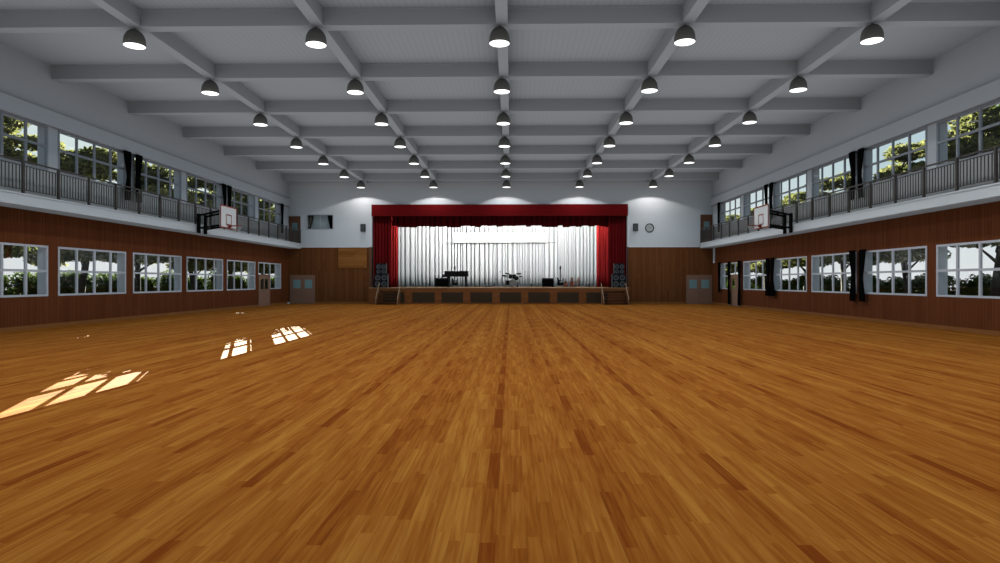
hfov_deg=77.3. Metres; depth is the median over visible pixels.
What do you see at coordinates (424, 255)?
curtain
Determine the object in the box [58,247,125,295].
window
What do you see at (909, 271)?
window
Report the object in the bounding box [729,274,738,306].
door
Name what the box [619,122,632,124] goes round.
diffuser
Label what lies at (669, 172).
dome lamp
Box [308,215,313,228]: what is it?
curtain
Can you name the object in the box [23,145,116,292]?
broadleaf tree
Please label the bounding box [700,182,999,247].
balcony slab
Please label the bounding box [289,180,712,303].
wall
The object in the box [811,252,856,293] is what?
window
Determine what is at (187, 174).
window
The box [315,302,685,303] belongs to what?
baseboard
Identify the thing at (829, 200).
balcony railing
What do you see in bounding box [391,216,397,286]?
stage curtain
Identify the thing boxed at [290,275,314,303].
door
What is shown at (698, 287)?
door
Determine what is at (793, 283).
shrub
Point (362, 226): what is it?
wall speaker
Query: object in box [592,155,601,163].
dome lamp
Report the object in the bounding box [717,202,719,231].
curtain
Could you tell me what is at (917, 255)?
broadleaf tree
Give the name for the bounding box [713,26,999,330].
wall
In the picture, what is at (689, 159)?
dome lamp
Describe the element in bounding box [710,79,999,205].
trim
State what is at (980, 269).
window
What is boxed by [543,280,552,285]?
grille
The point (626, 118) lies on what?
dome lamp
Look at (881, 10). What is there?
ceiling beam
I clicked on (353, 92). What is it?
diffuser
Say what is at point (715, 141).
dome lamp
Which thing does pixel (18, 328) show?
baseboard
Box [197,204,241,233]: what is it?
basketball hoop
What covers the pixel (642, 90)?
diffuser
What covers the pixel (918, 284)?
shrub
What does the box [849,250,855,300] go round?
curtain
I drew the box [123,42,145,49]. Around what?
diffuser
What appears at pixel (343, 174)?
dome lamp
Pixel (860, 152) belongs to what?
curtain
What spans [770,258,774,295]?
curtain
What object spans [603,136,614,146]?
dome lamp
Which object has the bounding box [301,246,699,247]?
trim
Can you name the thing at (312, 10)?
ceiling beam
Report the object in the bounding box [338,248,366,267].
panel
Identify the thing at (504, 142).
dome lamp
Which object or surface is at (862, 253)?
curtain
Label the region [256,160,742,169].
ceiling beam
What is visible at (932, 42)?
ceiling
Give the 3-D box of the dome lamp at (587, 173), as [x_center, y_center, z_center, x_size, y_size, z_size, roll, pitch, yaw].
[5.481,-6.846,39.230,0.584,0.519,0.584,0,0,1]
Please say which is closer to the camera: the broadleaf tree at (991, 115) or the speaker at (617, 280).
the broadleaf tree at (991, 115)
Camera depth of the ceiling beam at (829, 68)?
21.64 m
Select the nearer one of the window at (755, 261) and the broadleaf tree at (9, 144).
the broadleaf tree at (9, 144)
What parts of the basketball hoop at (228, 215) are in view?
wall post, wall post, arm, arm, board frame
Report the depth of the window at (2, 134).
20.71 m
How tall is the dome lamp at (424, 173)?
0.519 m
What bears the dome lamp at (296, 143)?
hanging from the ceiling beam at (796, 129)
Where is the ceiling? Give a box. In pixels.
[0,0,999,173]
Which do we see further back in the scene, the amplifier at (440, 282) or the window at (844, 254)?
the amplifier at (440, 282)
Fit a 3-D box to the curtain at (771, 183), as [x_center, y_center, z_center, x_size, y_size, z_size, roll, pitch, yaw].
[14.807,-4.386,34.105,0.349,2.008,0.337,0,0,44]
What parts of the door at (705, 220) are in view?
glass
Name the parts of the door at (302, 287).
glass, glass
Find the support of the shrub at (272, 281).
on the ground
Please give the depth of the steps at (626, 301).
43.41 m
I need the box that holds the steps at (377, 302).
[375,283,400,304]
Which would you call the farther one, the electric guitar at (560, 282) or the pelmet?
the electric guitar at (560, 282)
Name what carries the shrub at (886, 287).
on the ground
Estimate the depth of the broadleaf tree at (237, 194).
46.62 m
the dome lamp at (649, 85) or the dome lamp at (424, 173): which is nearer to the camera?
the dome lamp at (649, 85)
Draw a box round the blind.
[311,215,329,228]
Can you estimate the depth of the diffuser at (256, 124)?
26.23 m
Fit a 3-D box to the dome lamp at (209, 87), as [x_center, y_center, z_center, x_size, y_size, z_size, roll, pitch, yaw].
[-10.156,-6.846,21.902,0.584,0.519,0.584,0,0,1]
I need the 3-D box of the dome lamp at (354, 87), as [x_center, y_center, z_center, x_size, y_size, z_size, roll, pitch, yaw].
[-5.047,-6.846,21.812,0.584,0.519,0.584,0,0,1]
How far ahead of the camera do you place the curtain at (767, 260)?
34.64 m
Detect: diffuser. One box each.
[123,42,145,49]
[201,91,218,95]
[254,123,266,125]
[306,41,325,47]
[347,90,362,94]
[375,123,387,125]
[489,40,508,46]
[494,89,509,93]
[497,122,509,124]
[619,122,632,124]
[641,89,657,92]
[674,39,694,45]
[743,121,755,123]
[790,88,806,92]
[860,37,883,44]
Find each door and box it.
[258,274,269,305]
[289,216,300,242]
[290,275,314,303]
[686,275,711,303]
[700,215,711,242]
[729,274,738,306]
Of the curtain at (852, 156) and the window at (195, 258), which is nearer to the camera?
the curtain at (852, 156)
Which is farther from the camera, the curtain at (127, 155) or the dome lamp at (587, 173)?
the dome lamp at (587, 173)
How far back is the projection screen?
50.25 m
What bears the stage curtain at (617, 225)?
hanging from the wall at (674, 208)
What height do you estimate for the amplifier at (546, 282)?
0.680 m
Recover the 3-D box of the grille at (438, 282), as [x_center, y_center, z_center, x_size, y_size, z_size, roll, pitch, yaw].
[-4.268,0.105,46.184,0.880,0.490,0.056,0,0,1]
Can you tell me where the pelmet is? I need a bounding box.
[371,204,627,215]
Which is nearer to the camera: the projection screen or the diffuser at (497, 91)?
the diffuser at (497, 91)
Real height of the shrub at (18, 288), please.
2.506 m
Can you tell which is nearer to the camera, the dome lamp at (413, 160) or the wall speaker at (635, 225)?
the dome lamp at (413, 160)
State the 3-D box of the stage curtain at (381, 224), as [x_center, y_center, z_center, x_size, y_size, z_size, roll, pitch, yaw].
[-8.577,-2.185,45.429,1.310,5.230,0.302,0,0,1]
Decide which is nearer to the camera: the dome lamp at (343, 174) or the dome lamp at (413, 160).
the dome lamp at (413, 160)
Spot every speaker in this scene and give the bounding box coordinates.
[360,224,365,231]
[374,274,388,287]
[376,263,386,273]
[611,274,625,287]
[613,263,623,273]
[633,223,637,230]
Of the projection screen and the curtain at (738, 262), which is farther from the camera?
the projection screen
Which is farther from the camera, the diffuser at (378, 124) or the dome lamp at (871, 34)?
the diffuser at (378, 124)
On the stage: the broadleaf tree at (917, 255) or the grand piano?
the grand piano
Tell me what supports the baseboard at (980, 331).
attached to the wall at (974, 64)
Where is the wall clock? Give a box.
[645,223,653,231]
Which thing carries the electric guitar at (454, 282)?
on the guitar stand
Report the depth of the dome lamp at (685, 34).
17.05 m
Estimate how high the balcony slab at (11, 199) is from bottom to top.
0.370 m
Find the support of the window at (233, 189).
in the wall at (23, 76)
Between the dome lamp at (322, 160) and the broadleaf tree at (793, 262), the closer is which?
the dome lamp at (322, 160)
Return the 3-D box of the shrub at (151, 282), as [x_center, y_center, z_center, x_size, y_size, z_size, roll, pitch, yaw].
[-23.135,0.773,40.677,1.802,2.311,3.413,0,0,3]
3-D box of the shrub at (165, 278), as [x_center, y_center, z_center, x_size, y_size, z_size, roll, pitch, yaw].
[-22.889,0.576,43.898,1.954,2.870,3.468,0,0,1]
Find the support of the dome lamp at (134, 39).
hanging from the ceiling beam at (973, 13)
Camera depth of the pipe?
44.20 m
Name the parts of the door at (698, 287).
glass, glass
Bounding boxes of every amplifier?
[436,278,448,286]
[542,278,553,286]
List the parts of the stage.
vent panel, vent panel, vent panel, vent panel, vent panel, vent panel, vent panel, vent panel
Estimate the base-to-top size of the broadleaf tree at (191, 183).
9.626 m
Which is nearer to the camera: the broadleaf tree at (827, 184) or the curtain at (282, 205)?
the broadleaf tree at (827, 184)
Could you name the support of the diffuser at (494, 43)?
attached to the dome lamp at (499, 37)
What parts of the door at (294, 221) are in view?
glass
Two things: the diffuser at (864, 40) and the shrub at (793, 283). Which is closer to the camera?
the diffuser at (864, 40)
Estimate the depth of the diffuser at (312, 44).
17.37 m
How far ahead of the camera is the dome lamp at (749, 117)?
25.75 m
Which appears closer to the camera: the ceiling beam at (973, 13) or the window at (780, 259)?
the ceiling beam at (973, 13)
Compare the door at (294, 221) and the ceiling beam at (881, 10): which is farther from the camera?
the door at (294, 221)
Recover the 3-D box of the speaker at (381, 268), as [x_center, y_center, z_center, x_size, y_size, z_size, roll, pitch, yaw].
[-8.493,-0.915,44.807,0.700,0.760,0.439,0,0,1]
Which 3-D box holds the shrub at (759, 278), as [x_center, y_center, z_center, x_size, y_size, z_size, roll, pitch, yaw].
[23.354,0.679,56.110,1.954,2.581,3.468,0,0,1]
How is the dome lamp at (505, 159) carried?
hanging from the ceiling beam at (760, 149)
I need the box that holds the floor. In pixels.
[0,304,999,562]
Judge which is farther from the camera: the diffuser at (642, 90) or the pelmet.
the pelmet
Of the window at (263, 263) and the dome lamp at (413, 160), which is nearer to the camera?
the dome lamp at (413, 160)
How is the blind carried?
attached to the window at (320, 221)
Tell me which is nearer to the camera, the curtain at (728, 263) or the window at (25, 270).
the window at (25, 270)
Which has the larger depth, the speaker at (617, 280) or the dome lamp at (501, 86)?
the speaker at (617, 280)
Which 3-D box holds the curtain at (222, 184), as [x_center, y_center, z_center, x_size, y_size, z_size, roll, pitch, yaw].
[-15.262,-4.370,34.589,0.342,2.040,0.372,0,0,43]
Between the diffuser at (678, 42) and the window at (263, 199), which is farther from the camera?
the window at (263, 199)
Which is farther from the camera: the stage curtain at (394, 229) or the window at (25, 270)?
the stage curtain at (394, 229)
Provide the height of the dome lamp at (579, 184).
0.519 m
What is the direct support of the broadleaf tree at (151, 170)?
on the ground
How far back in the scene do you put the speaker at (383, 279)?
44.57 m
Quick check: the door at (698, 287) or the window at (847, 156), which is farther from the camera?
the door at (698, 287)
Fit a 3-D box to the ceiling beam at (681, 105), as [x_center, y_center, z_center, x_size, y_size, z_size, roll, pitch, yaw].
[-0.374,-7.330,26.211,30.530,0.480,0.440,0,0,1]
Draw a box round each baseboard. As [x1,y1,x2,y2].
[0,302,286,331]
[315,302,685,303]
[712,302,999,335]
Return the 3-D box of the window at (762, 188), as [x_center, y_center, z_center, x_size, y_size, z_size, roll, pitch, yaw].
[15.096,-4.625,36.830,0.068,1.550,3.920,0,0,1]
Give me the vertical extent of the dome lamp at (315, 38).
0.519 m
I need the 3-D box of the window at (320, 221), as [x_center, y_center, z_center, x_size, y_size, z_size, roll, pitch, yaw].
[-13.014,-4.305,45.361,1.940,1.090,0.310,0,0,1]
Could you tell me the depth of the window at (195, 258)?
32.93 m
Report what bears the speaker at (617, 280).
on the stage
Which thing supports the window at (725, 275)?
in the wall at (974, 64)
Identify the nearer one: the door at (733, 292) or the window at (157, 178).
the window at (157, 178)
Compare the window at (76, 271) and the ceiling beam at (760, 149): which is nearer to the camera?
the window at (76, 271)
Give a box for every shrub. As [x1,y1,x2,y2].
[3,272,62,294]
[3,274,15,294]
[60,272,102,293]
[91,273,116,292]
[134,276,162,291]
[160,269,190,290]
[188,276,209,289]
[206,270,228,289]
[235,276,246,288]
[265,277,274,288]
[751,276,761,288]
[782,278,801,289]
[795,275,820,289]
[820,275,849,291]
[847,275,882,292]
[873,276,912,292]
[901,273,954,294]
[948,273,991,295]
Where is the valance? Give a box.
[392,216,607,227]
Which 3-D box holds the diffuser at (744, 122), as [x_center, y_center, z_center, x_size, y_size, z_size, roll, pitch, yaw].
[10.358,-6.597,25.942,0.556,0.022,0.556,0,0,1]
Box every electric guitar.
[451,266,457,284]
[557,265,563,285]
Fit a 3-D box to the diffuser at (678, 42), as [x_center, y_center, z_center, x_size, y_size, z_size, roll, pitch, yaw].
[5.094,-6.597,17.233,0.556,0.022,0.556,0,0,1]
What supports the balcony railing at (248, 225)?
on the balcony slab at (11, 199)
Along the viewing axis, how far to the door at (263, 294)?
40.57 m
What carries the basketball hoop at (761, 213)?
attached to the balcony slab at (988, 193)
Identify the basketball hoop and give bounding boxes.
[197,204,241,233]
[747,204,792,233]
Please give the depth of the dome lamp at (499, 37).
17.14 m
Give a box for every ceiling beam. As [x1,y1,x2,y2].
[0,2,999,32]
[51,60,933,81]
[90,0,367,182]
[128,98,861,114]
[183,124,809,138]
[224,144,771,156]
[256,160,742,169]
[282,172,718,180]
[292,0,438,182]
[495,0,509,181]
[576,0,709,181]
[648,0,911,181]
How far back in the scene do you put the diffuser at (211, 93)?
21.90 m
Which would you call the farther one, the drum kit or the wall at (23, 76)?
the drum kit
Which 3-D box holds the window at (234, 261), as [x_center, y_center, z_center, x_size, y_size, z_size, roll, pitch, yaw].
[-15.461,-0.365,37.368,0.068,1.750,3.920,0,0,1]
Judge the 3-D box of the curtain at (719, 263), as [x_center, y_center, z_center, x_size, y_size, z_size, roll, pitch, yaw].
[15.060,-0.271,42.839,0.252,2.059,0.482,0,0,1]
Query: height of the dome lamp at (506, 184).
0.519 m
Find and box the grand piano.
[442,271,468,286]
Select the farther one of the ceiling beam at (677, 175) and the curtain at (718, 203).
the ceiling beam at (677, 175)
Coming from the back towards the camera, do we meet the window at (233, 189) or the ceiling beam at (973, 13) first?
the window at (233, 189)
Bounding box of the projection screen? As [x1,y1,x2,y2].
[445,232,555,242]
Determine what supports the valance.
hanging from the wall
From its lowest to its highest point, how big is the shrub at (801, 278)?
2.692 m
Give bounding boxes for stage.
[369,287,628,303]
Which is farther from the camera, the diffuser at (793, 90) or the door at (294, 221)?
the door at (294, 221)
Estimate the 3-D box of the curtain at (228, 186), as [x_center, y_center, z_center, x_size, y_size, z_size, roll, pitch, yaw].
[-15.252,-4.370,35.281,0.344,2.040,0.369,0,0,-42]
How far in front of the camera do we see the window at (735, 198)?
41.24 m
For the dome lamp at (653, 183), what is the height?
0.519 m
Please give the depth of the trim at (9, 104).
25.26 m
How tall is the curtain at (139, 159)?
2.039 m
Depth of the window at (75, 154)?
24.13 m
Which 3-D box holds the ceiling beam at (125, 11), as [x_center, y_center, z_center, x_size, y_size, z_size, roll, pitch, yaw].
[-10.094,-7.335,21.481,0.320,0.470,47.400,0,0,1]
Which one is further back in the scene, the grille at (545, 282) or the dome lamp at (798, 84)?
the grille at (545, 282)
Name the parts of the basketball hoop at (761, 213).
board frame, arm, arm, wall post, wall post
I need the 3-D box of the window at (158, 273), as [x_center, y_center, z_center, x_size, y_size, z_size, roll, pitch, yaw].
[-15.616,-0.365,28.569,0.068,1.750,3.920,0,0,1]
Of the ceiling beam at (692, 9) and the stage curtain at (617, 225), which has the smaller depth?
the ceiling beam at (692, 9)
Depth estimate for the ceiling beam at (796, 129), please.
30.46 m
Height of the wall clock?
0.640 m
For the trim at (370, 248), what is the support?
attached to the wall at (674, 208)
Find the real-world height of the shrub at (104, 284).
2.560 m
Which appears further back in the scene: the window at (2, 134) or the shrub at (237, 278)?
the shrub at (237, 278)
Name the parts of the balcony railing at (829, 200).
post, post, post, post, rail, post, post, post, post, post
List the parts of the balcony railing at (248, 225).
post, post, post, post, post, rail, post, post, post, post, post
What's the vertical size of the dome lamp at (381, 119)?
0.519 m
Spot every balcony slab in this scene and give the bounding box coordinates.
[0,189,300,248]
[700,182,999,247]
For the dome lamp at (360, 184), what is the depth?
43.70 m
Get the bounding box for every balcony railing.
[0,155,300,242]
[700,145,999,242]
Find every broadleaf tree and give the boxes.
[3,115,65,258]
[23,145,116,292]
[85,158,201,291]
[165,176,232,289]
[207,189,272,288]
[239,200,274,288]
[726,214,761,273]
[734,208,795,288]
[782,191,835,289]
[796,172,879,291]
[873,139,954,293]
[911,104,999,295]
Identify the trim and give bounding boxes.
[0,92,290,206]
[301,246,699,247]
[369,247,372,287]
[627,247,628,287]
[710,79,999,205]
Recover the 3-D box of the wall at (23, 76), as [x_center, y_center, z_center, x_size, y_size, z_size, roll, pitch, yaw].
[-15.908,-2.985,21.583,0.370,9.170,47.400,0,0,1]
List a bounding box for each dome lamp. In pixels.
[122,28,145,49]
[201,79,218,95]
[253,113,267,126]
[290,137,302,148]
[305,27,326,48]
[318,155,328,164]
[339,170,348,177]
[347,78,363,94]
[357,181,364,187]
[374,112,388,125]
[394,137,405,147]
[409,156,418,164]
[420,170,428,177]
[429,180,437,187]
[489,25,509,47]
[493,77,509,93]
[496,112,509,125]
[498,136,509,147]
[500,155,509,164]
[501,169,510,177]
[502,180,510,187]
[575,180,583,187]
[583,169,591,176]
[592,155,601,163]
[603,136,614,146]
[619,112,632,124]
[641,76,657,93]
[649,180,656,187]
[664,169,673,176]
[674,24,695,45]
[684,155,694,163]
[709,136,720,146]
[742,111,756,123]
[789,76,807,92]
[860,23,883,44]
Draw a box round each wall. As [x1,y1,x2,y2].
[0,42,288,327]
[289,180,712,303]
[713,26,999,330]
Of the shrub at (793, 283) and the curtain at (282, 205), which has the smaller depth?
the curtain at (282, 205)
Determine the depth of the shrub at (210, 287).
49.27 m
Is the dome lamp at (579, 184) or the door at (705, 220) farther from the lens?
the door at (705, 220)
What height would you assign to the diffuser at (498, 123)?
0.022 m
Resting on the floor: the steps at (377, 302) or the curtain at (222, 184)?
the steps at (377, 302)
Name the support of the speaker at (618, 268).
on the speaker at (617, 280)
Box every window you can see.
[0,110,47,170]
[0,242,47,297]
[58,130,125,188]
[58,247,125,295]
[133,155,181,202]
[133,252,181,292]
[186,173,222,210]
[186,257,222,291]
[227,187,254,219]
[227,260,254,289]
[258,197,280,225]
[258,262,280,288]
[307,214,332,229]
[720,196,740,224]
[720,262,740,288]
[743,186,768,218]
[743,260,769,289]
[773,171,806,210]
[774,256,806,291]
[811,153,856,199]
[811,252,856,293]
[863,126,926,186]
[863,246,926,295]
[936,99,999,166]
[936,239,999,298]
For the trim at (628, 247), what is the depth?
44.79 m
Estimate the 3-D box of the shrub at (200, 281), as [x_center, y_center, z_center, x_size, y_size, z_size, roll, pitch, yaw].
[-22.988,0.735,47.175,1.802,2.416,3.413,0,0,3]
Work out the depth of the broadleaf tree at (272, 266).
52.62 m
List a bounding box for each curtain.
[122,150,131,200]
[134,154,142,202]
[220,183,226,204]
[226,185,231,206]
[281,203,283,232]
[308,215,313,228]
[327,215,332,228]
[373,216,390,286]
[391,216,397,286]
[398,225,595,286]
[596,226,607,286]
[608,216,626,286]
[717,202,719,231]
[718,262,720,292]
[727,262,730,303]
[737,261,740,304]
[764,184,768,203]
[765,258,769,295]
[769,182,772,208]
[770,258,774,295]
[848,151,856,199]
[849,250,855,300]
[857,148,866,198]
[858,249,865,301]
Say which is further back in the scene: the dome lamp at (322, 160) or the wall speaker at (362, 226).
the wall speaker at (362, 226)
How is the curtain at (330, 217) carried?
hanging from the window at (320, 221)
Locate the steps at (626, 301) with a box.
[600,283,628,304]
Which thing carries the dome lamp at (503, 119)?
hanging from the ceiling beam at (681, 105)
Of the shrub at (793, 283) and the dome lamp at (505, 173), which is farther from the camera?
the shrub at (793, 283)
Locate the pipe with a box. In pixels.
[713,248,714,262]
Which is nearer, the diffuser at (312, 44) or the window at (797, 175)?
the diffuser at (312, 44)
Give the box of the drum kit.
[502,273,522,286]
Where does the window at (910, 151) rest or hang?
in the wall at (974, 64)
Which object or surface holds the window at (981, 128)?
in the wall at (974, 64)
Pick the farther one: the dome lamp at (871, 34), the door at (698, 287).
the door at (698, 287)
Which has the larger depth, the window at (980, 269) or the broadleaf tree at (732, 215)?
the broadleaf tree at (732, 215)
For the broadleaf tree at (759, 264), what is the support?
on the ground
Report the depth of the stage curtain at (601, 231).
47.49 m
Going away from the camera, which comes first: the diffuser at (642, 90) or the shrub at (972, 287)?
the diffuser at (642, 90)
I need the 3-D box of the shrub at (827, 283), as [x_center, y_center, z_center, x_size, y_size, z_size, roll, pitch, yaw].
[22.995,0.727,43.090,1.954,2.446,3.468,0,0,1]
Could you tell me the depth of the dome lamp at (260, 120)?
26.11 m
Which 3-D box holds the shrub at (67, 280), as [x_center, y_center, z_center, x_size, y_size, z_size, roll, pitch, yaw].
[-23.279,0.654,34.151,1.802,2.642,3.413,0,0,3]
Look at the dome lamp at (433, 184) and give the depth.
43.61 m
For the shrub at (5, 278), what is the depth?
28.78 m
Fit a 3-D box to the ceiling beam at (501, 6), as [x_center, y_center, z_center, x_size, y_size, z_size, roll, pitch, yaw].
[0.125,-7.335,21.301,0.320,0.470,47.400,0,0,1]
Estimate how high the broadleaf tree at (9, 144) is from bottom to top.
9.470 m
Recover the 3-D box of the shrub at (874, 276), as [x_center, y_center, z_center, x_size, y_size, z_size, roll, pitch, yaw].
[23.293,0.683,39.860,1.802,2.561,3.413,0,0,3]
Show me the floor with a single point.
(282, 433)
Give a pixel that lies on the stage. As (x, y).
(408, 295)
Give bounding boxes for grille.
[436,280,447,285]
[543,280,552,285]
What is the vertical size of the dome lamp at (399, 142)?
0.519 m
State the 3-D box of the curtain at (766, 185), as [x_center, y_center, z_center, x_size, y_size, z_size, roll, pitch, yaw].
[14.822,-4.385,34.823,0.326,2.009,0.350,0,0,42]

